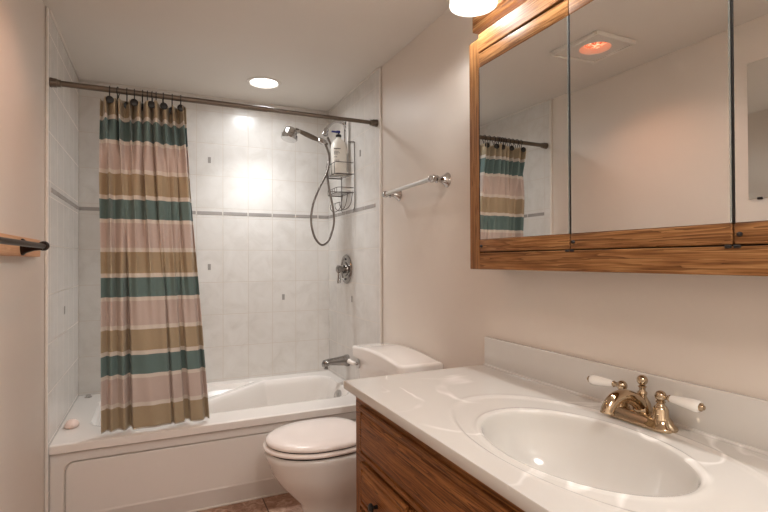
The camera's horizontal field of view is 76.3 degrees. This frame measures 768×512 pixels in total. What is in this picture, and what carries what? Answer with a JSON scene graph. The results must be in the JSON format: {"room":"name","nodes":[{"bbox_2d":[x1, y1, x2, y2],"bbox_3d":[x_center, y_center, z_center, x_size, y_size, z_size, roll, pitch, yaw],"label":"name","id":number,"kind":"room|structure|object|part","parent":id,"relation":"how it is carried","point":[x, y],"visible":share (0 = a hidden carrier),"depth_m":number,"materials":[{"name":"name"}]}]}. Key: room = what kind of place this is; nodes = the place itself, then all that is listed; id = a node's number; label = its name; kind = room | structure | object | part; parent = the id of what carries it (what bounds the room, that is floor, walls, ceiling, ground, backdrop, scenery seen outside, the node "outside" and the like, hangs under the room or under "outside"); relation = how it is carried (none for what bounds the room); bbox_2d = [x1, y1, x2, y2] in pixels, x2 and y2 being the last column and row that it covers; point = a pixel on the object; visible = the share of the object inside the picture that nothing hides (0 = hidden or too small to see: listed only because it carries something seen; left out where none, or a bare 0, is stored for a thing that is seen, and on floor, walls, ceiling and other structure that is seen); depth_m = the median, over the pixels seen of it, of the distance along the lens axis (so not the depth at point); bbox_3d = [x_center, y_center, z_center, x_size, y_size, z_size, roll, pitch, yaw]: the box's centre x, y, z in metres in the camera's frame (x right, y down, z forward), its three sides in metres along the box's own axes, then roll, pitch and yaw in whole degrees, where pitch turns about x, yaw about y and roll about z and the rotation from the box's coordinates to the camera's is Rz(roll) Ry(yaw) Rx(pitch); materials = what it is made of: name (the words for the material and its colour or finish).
{"room":"bathroom","nodes":[
{"label":"bathroom","id":0,"kind":"room"},
{"bbox_2d":[0,0,78,511],"bbox_3d":[-0.917,0.079,0.874,0.112,2.245,4.458,0,-1,-25],"label":"wall","id":1,"kind":"structure","parent":0,"point":[39,122],"depth_m":1.88,"materials":[{"name":"paint"}]},
{"bbox_2d":[0,233,49,256],"bbox_3d":[-1.074,-0.033,1.424,0.092,0.064,0.987,0,-1,-25],"label":"towel bar","id":2,"kind":"object","parent":1,"relation":"attached to","point":[10,245],"visible":1,"depth_m":1.51,"materials":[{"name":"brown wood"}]},
{"bbox_3d":[-1.162,-0.029,1.616,0.057,0.056,0.056,0,-1,-25],"label":"post","id":3,"kind":"part","parent":2,"relation":"part of","materials":[{"name":"brown metal"}]},
{"bbox_3d":[-1.393,0.091,2.019,0.012,2.245,0.018,0,-1,-25],"label":"tile edge trim","id":4,"kind":"part","parent":1,"relation":"part of","materials":[{"name":"beige"}]},
{"bbox_2d":[78,80,328,395],"bbox_3d":[-1.098,0.100,3.186,1.530,2.245,0.110,0,-1,-25],"label":"wall","id":5,"kind":"structure","parent":0,"point":[263,273],"depth_m":3.22,"materials":[{"name":"tile"}]},
{"bbox_2d":[49,9,378,112],"bbox_3d":[-0.898,-1.024,2.754,1.514,0.010,0.872,0,-1,-25],"label":"trim","id":6,"kind":"structure","parent":5,"relation":"attached to","point":[50,11],"depth_m":2.97,"materials":[{"name":"beige paint"}]},
{"bbox_2d":[186,491,287,511],"bbox_3d":[-0.734,1.210,2.400,1.502,0.012,0.012,0,-1,-25],"label":"baseboard","id":7,"kind":"structure","parent":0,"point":[284,492],"depth_m":2.40,"materials":[{"name":"beige"}]},
{"bbox_2d":[43,0,449,110],"bbox_3d":[-0.188,-1.113,1.225,1.730,0.140,4.458,0,-1,-25],"label":"ceiling","id":8,"kind":"structure","parent":0,"point":[319,51],"depth_m":2.36,"materials":[{"name":"paint"}]},
{"bbox_2d":[246,77,281,89],"bbox_3d":[-0.712,-1.049,2.902,0.204,0.056,0.204,0,-1,-25],"label":"recessed light","id":9,"kind":"object","parent":8,"relation":"in","point":[266,83],"visible":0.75,"depth_m":2.94,"materials":[{"name":"beige glass"}]},
{"bbox_2d":[197,493,302,511],"bbox_3d":[-0.179,1.251,1.204,1.730,0.100,4.458,0,-1,-25],"label":"floor","id":10,"kind":"structure","parent":0,"point":[285,502],"depth_m":2.37,"materials":[{"name":"tile"}]},
{"bbox_2d":[49,370,355,511],"bbox_3d":[-0.894,1.001,2.746,1.508,0.433,0.845,0,-1,-25],"label":"bathtub","id":11,"kind":"object","parent":10,"relation":"on","point":[188,465],"visible":0.56,"depth_m":2.32,"materials":[{"name":"white ceramic"}]},
{"bbox_2d":[64,419,79,428],"bbox_3d":[-1.461,0.783,2.291,0.060,0.034,0.086,0,-1,-25],"label":"soap bar","id":12,"kind":"object","parent":11,"relation":"on","point":[71,423],"visible":1,"depth_m":2.27,"materials":[{"name":"beige"}]},
{"bbox_2d":[49,370,355,455],"bbox_3d":[-0.894,0.970,2.746,1.508,0.337,0.845,0,-1,-25],"label":"tub basin","id":13,"kind":"object","parent":11,"relation":"in","point":[242,412],"depth_m":2.44,"materials":[{"name":"white ceramic"}]},
{"bbox_3d":[-0.282,0.868,3.013,0.046,0.088,0.086,0,-1,-25],"label":"overflow plate","id":14,"kind":"part","parent":11,"relation":"part of","materials":[{"name":"silver metal"}]},
{"bbox_2d":[263,343,442,511],"bbox_3d":[-0.184,0.824,2.184,0.702,0.773,0.563,0,-1,-25],"label":"toilet","id":15,"kind":"object","parent":10,"relation":"on","point":[313,460],"visible":0.73,"depth_m":2.02,"materials":[{"name":"white ceramic"}]},
{"bbox_3d":[-0.297,0.803,2.130,0.452,0.018,0.384,0,-1,-25],"label":"seat","id":16,"kind":"part","parent":15,"relation":"part of","materials":[{"name":"white plastic"}]},
{"bbox_3d":[-0.296,0.774,2.131,0.433,0.029,0.370,0,-1,-25],"label":"seat lid","id":17,"kind":"part","parent":15,"relation":"part of","materials":[{"name":"white plastic"}]},
{"bbox_3d":[-0.256,1.015,2.147,0.526,0.391,0.376,0,-1,-25],"label":"bowl","id":18,"kind":"part","parent":15,"relation":"part of","materials":[{"name":"white ceramic"}]},
{"bbox_3d":[-0.160,0.536,2.469,0.026,0.027,0.057,0,-1,-38],"label":"lever handle","id":19,"kind":"part","parent":15,"relation":"part of","materials":[{"name":"white ceramic"}]},
{"bbox_3d":[-0.135,0.540,2.456,0.018,0.050,0.050,0,-1,-25],"label":"flush lever","id":20,"kind":"part","parent":15,"relation":"part of","materials":[{"name":"silver metal"}]},
{"bbox_3d":[0.047,0.662,2.292,0.180,0.327,0.524,0,-1,-25],"label":"tank","id":21,"kind":"part","parent":15,"relation":"part of","materials":[{"name":"white ceramic"}]},
{"bbox_3d":[0.040,0.470,2.292,0.206,0.065,0.563,0,-1,-25],"label":"tank lid","id":22,"kind":"part","parent":15,"relation":"part of","materials":[{"name":"white ceramic"}]},
{"bbox_2d":[356,397,524,511],"bbox_3d":[0.431,0.808,1.014,0.580,0.779,1.432,0,-1,-25],"label":"vanity cabinet","id":23,"kind":"object","parent":10,"relation":"on","point":[396,471],"visible":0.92,"depth_m":1.23,"materials":[{"name":"brown wood"}]},
{"bbox_3d":[-0.029,0.696,1.352,0.031,0.025,0.025,0,-1,-25],"label":"knob","id":24,"kind":"part","parent":23,"relation":"part of","materials":[{"name":"black plastic"}]},
{"bbox_3d":[-0.008,0.696,1.361,0.023,0.133,0.306,0,-1,-25],"label":"drawer","id":25,"kind":"part","parent":23,"relation":"part of","materials":[{"name":"brown wood"}]},
{"bbox_3d":[0.221,0.621,0.918,0.020,0.032,1.430,0,-1,-25],"label":"rail","id":26,"kind":"part","parent":23,"relation":"part of","materials":[{"name":"brown wood"}]},
{"bbox_2d":[344,337,767,511],"bbox_3d":[0.436,0.424,1.022,0.566,0.270,1.473,0,-1,-25],"label":"countertop","id":27,"kind":"structure","parent":23,"relation":"on","point":[528,423],"depth_m":1.13,"materials":[{"name":"white stone"}]},
{"bbox_2d":[587,374,705,433],"bbox_3d":[0.566,0.338,1.141,0.158,0.110,0.299,0,-1,-25],"label":"faucet","id":28,"kind":"object","parent":27,"relation":"on","point":[624,404],"visible":1,"depth_m":1.12,"materials":[{"name":"gold metal"}]},
{"bbox_3d":[0.558,0.323,1.256,0.027,0.027,0.066,0,-1,-25],"label":"lever","id":29,"kind":"part","parent":28,"relation":"part of","materials":[{"name":"white ceramic"}]},
{"bbox_3d":[0.587,0.343,1.210,0.042,0.072,0.047,0,-1,-25],"label":"handle","id":30,"kind":"part","parent":28,"relation":"part of","materials":[{"name":"gold metal"}]},
{"bbox_3d":[0.561,0.344,1.139,0.148,0.068,0.034,0,-1,-25],"label":"spout","id":31,"kind":"part","parent":28,"relation":"part of","materials":[{"name":"gold metal"}]},
{"bbox_3d":[0.632,0.342,1.113,0.042,0.072,0.046,0,-1,-25],"label":"handle","id":32,"kind":"part","parent":28,"relation":"part of","materials":[{"name":"gold metal"}]},
{"bbox_3d":[0.656,0.320,1.065,0.027,0.027,0.065,0,-1,-25],"label":"lever","id":33,"kind":"part","parent":28,"relation":"part of","materials":[{"name":"white ceramic"}]},
{"bbox_2d":[328,8,767,399],"bbox_3d":[0.550,0.079,1.555,0.112,2.245,4.458,0,-1,-25],"label":"wall","id":34,"kind":"structure","parent":0,"point":[412,284],"depth_m":2.02,"materials":[{"name":"paint"}]},
{"bbox_2d":[49,77,377,126],"bbox_3d":[-0.724,-0.732,2.380,1.510,0.042,0.042,0,-1,-25],"label":"curtain rod","id":35,"kind":"object","parent":34,"relation":"attached to","point":[53,82],"visible":1,"depth_m":2.30,"materials":[{"name":"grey metal"}]},
{"bbox_2d":[106,86,113,102],"bbox_3d":[-1.205,-0.707,2.147,0.033,0.086,0.058,0,-1,-31],"label":"curtain hook","id":36,"kind":"object","parent":35,"relation":"hanging from","point":[109,99],"visible":0.99,"depth_m":2.12,"materials":[{"name":"black plastic"}]},
{"bbox_2d":[124,88,127,108],"bbox_3d":[-1.151,-0.707,2.190,0.033,0.086,0.058,0,-1,-25],"label":"curtain hook","id":37,"kind":"object","parent":35,"relation":"hanging from","point":[126,88],"visible":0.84,"depth_m":2.19,"materials":[{"name":"black plastic"}]},
{"bbox_2d":[130,89,137,105],"bbox_3d":[-1.117,-0.707,2.188,0.033,0.086,0.058,0,-1,-25],"label":"curtain hook","id":38,"kind":"object","parent":35,"relation":"hanging from","point":[133,102],"visible":0.96,"depth_m":2.16,"materials":[{"name":"black plastic"}]},
{"bbox_2d":[148,91,154,107],"bbox_3d":[-1.052,-0.707,2.218,0.033,0.086,0.058,0,-1,-19],"label":"curtain hook","id":39,"kind":"object","parent":35,"relation":"hanging from","point":[151,104],"visible":0.92,"depth_m":2.19,"materials":[{"name":"black plastic"}]},
{"bbox_2d":[99,96,209,433],"bbox_3d":[-1.044,0.041,2.248,0.463,1.485,0.126,0,-1,-25],"label":"shower curtain","id":40,"kind":"object","parent":35,"relation":"hanging from","point":[153,369],"visible":1,"depth_m":2.22,"materials":[{"name":"fabric"}]},
{"bbox_2d":[160,93,167,109],"bbox_3d":[-1.010,-0.707,2.238,0.033,0.086,0.058,0,-1,-31],"label":"curtain hook","id":41,"kind":"object","parent":35,"relation":"hanging from","point":[163,105],"visible":0.94,"depth_m":2.22,"materials":[{"name":"black plastic"}]},
{"bbox_2d":[177,95,184,111],"bbox_3d":[-0.943,-0.707,2.269,0.033,0.086,0.058,0,-1,-25],"label":"curtain hook","id":42,"kind":"object","parent":35,"relation":"hanging from","point":[180,107],"visible":0.99,"depth_m":2.25,"materials":[{"name":"black plastic"}]},
{"bbox_2d":[281,120,345,245],"bbox_3d":[-0.416,-0.462,3.016,0.430,0.804,0.147,0,-1,-25],"label":"shower","id":43,"kind":"object","parent":34,"relation":"attached to","point":[289,134],"visible":0.94,"depth_m":3.01,"materials":[{"name":"silver metal"}]},
{"bbox_3d":[-0.449,-0.740,3.030,0.213,0.090,0.031,0,-1,-25],"label":"handle","id":44,"kind":"part","parent":43,"relation":"part of","materials":[{"name":"grey metal"}]},
{"bbox_3d":[-0.303,-0.823,3.099,0.154,0.082,0.020,0,-1,-25],"label":"arm","id":45,"kind":"part","parent":43,"relation":"part of","materials":[{"name":"silver metal"}]},
{"bbox_2d":[326,121,354,212],"bbox_3d":[-0.280,-0.573,3.062,0.120,0.587,0.246,0,-1,-25],"label":"shower caddy","id":46,"kind":"object","parent":43,"relation":"hanging from","point":[340,193],"visible":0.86,"depth_m":3.03,"materials":[{"name":"grey metal"}]},
{"bbox_2d":[330,130,346,176],"bbox_3d":[-0.286,-0.646,3.076,0.104,0.284,0.089,0,-1,-25],"label":"pump bottle","id":47,"kind":"object","parent":46,"relation":"in","point":[338,149],"visible":0.94,"depth_m":3.04,"materials":[{"name":"beige plastic"}]},
{"bbox_2d":[326,161,353,179],"bbox_3d":[-0.283,-0.535,3.065,0.117,0.075,0.214,0,-1,-25],"label":"basket","id":48,"kind":"object","parent":46,"relation":"on","point":[341,178],"depth_m":3.00,"materials":[{"name":"grey metal"}]},
{"bbox_2d":[328,187,353,196],"bbox_3d":[-0.277,-0.402,3.066,0.105,0.035,0.214,0,-1,-25],"label":"basket","id":49,"kind":"object","parent":46,"relation":"on","point":[340,193],"depth_m":3.02,"materials":[{"name":"grey metal"}]},
{"bbox_3d":[-0.228,-0.569,3.086,0.005,0.580,0.245,0,-1,-25],"label":"frame","id":50,"kind":"part","parent":46,"relation":"part of","materials":[{"name":"grey metal"}]},
{"bbox_2d":[322,354,349,369],"bbox_3d":[-0.305,0.663,3.065,0.171,0.078,0.066,0,-1,-25],"label":"tub spout","id":51,"kind":"object","parent":34,"relation":"attached to","point":[341,360],"visible":0.98,"depth_m":3.05,"materials":[{"name":"silver metal"}]},
{"bbox_2d":[336,254,351,283],"bbox_3d":[-0.270,0.084,3.110,0.071,0.188,0.188,0,-1,-25],"label":"shower valve","id":52,"kind":"object","parent":34,"relation":"attached to","point":[345,269],"visible":1,"depth_m":3.09,"materials":[{"name":"silver metal"}]},
{"bbox_3d":[-0.284,0.135,3.089,0.022,0.076,0.031,0,-1,19],"label":"lever","id":53,"kind":"part","parent":52,"relation":"part of","materials":[{"name":"silver metal"}]},
{"bbox_3d":[-0.017,0.091,2.658,0.012,2.245,0.018,0,-1,-25],"label":"tile edge trim","id":54,"kind":"part","parent":34,"relation":"part of","materials":[{"name":"beige"}]},
{"bbox_2d":[382,173,450,200],"bbox_3d":[0.131,-0.315,2.247,0.091,0.070,0.512,0,-1,-25],"label":"towel bar","id":55,"kind":"object","parent":34,"relation":"attached to","point":[445,179],"visible":1,"depth_m":2.11,"materials":[{"name":"grey metal"}]},
{"bbox_3d":[0.036,-0.308,2.451,0.091,0.062,0.062,0,-1,-25],"label":"post","id":56,"kind":"part","parent":55,"relation":"part of","materials":[{"name":"silver metal"}]},
{"bbox_3d":[0.225,-0.321,2.043,0.091,0.062,0.062,0,-1,-25],"label":"post","id":57,"kind":"part","parent":55,"relation":"part of","materials":[{"name":"silver metal"}]},
{"bbox_2d":[449,0,527,34],"bbox_3d":[0.565,-0.880,1.118,0.252,0.144,1.415,0,-1,-25],"label":"vanity light","id":58,"kind":"object","parent":34,"relation":"attached to","point":[484,13],"visible":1,"depth_m":1.66,"materials":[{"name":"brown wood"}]},
{"bbox_3d":[0.291,-0.871,1.594,0.155,0.108,0.155,0,-1,-25],"label":"lamp shade","id":59,"kind":"part","parent":58,"relation":"part of","materials":[{"name":"white glass"}]},
{"bbox_2d":[469,0,767,275],"bbox_3d":[0.624,-0.355,1.127,0.138,0.788,1.302,0,-1,-25],"label":"upper cabinet","id":60,"kind":"object","parent":34,"relation":"attached to","point":[614,136],"visible":1,"depth_m":1.14,"materials":[{"name":"brown wood"}]},
{"bbox_3d":[0.584,-0.718,1.112,0.037,0.062,1.191,0,-1,-25],"label":"rail","id":61,"kind":"part","parent":60,"relation":"part of","materials":[{"name":"brown wood"}]},
{"bbox_2d":[479,17,567,238],"bbox_3d":[0.405,-0.345,1.464,0.004,0.575,0.382,0,-1,-26],"label":"mirror glass","id":62,"kind":"object","parent":60,"relation":"attached to","point":[523,86],"depth_m":1.43,"materials":[{"name":"white"}]},
{"bbox_3d":[0.409,-0.348,1.466,0.014,0.665,0.389,0,-1,-26],"label":"door","id":63,"kind":"part","parent":60,"relation":"part of","materials":[{"name":"brown wood"}]},
{"bbox_3d":[0.587,0.011,1.106,0.035,0.055,1.191,0,-1,-25],"label":"rail","id":64,"kind":"part","parent":60,"relation":"part of","materials":[{"name":"brown wood"}]},
{"bbox_2d":[570,0,729,232],"bbox_3d":[0.574,-0.348,1.106,0.004,0.575,0.391,0,-1,-25],"label":"mirror glass","id":65,"kind":"object","parent":60,"relation":"attached to","point":[650,79],"depth_m":1.08,"materials":[{"name":"white"}]},
{"bbox_3d":[0.577,-0.352,1.108,0.014,0.665,0.398,0,-1,-25],"label":"door","id":66,"kind":"part","parent":60,"relation":"part of","materials":[{"name":"brown wood"}]},
{"bbox_2d":[733,0,767,222],"bbox_3d":[0.742,-0.352,0.744,0.004,0.575,0.389,0,-1,-25],"label":"mirror glass","id":67,"kind":"object","parent":60,"relation":"attached to","point":[750,17],"depth_m":0.89,"materials":[{"name":"white"}]},
{"bbox_3d":[0.746,-0.356,0.746,0.014,0.665,0.396,0,-1,-25],"label":"door","id":68,"kind":"part","parent":60,"relation":"part of","materials":[{"name":"brown wood"}]},
{"bbox_2d":[483,337,767,455],"bbox_3d":[0.682,0.343,1.134,0.025,0.107,1.466,0,-1,-25],"label":"backsplash","id":69,"kind":"structure","parent":34,"relation":"attached to","point":[740,420],"depth_m":1.18,"materials":[{"name":"stone"}]}
]}

